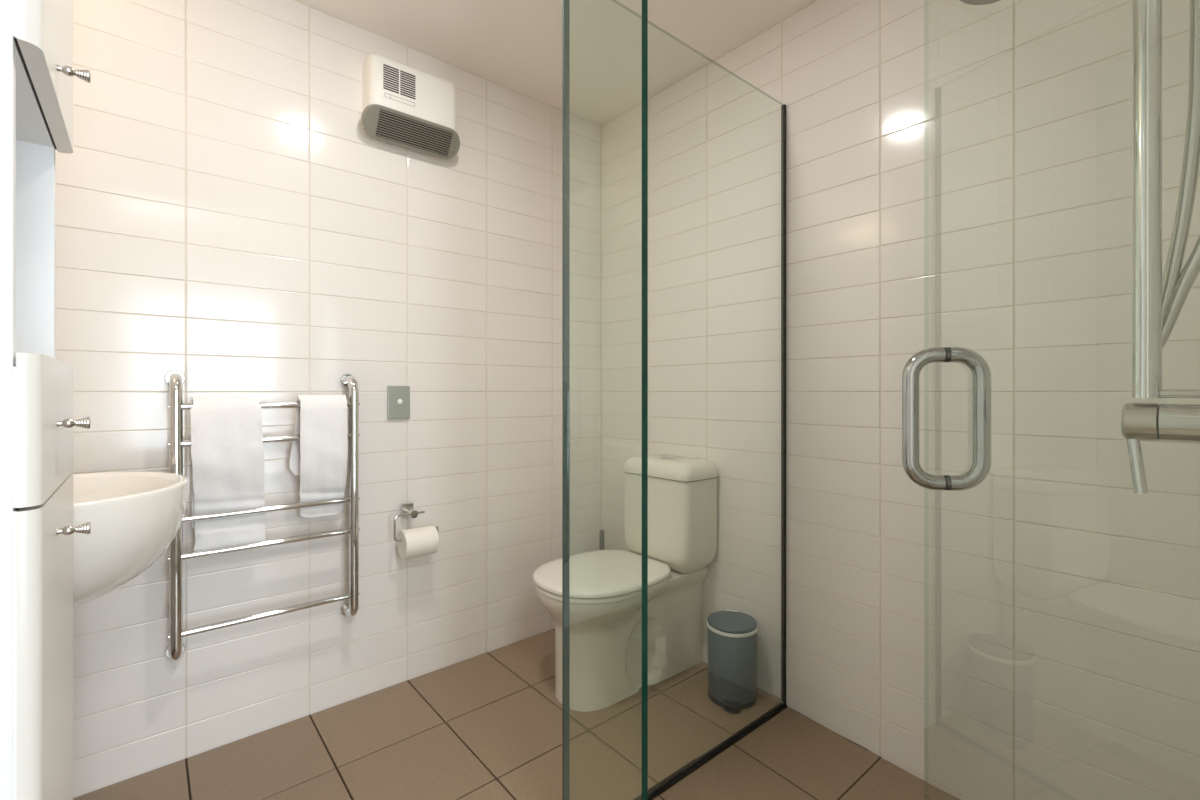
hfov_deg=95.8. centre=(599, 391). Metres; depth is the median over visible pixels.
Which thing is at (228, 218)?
wall
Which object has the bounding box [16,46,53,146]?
shelf
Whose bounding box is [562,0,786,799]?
screen
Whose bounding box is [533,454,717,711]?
toilet
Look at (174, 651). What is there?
heated towel rail
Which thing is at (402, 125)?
grille
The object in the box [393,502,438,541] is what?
paper holder
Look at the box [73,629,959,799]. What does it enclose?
floor
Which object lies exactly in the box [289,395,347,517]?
hand towel
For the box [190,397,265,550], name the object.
hand towel
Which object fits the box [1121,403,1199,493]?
shower mixer
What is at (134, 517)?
basin
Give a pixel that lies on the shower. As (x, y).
(971, 2)
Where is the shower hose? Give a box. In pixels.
[1162,0,1199,348]
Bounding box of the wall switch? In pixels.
[387,386,409,418]
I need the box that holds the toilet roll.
[397,525,438,558]
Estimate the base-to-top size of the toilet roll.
0.093 m
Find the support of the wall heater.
attached to the wall at (228, 218)
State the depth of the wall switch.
1.82 m
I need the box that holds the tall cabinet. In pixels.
[0,0,90,799]
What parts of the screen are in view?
glass pane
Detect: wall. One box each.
[55,0,600,797]
[601,0,1199,799]
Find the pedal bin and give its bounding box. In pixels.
[707,609,757,713]
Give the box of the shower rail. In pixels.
[1132,0,1199,398]
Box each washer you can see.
[944,347,948,489]
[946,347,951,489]
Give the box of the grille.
[361,104,459,158]
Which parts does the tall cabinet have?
panel, panel, drawer, door, door, knob, knob, knob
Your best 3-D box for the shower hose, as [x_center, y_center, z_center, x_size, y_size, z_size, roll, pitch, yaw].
[0.762,-0.321,0.691,0.040,0.570,0.121,0,0,-40]
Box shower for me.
[960,0,1000,4]
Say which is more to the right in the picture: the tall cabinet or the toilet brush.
the toilet brush
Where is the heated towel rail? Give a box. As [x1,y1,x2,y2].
[165,370,359,661]
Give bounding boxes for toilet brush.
[599,530,603,549]
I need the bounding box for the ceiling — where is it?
[294,0,817,125]
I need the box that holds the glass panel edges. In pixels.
[564,0,647,799]
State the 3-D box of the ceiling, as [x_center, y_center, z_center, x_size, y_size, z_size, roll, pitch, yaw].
[-0.164,-1.202,1.049,2.200,0.050,2.060,0,0,-40]
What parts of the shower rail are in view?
rail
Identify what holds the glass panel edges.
on the floor
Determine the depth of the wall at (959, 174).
1.39 m
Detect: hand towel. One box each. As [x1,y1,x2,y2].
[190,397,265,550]
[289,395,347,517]
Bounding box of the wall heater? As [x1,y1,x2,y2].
[361,53,459,158]
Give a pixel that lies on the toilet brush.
(601, 532)
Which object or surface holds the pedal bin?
on the floor
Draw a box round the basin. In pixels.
[73,472,187,607]

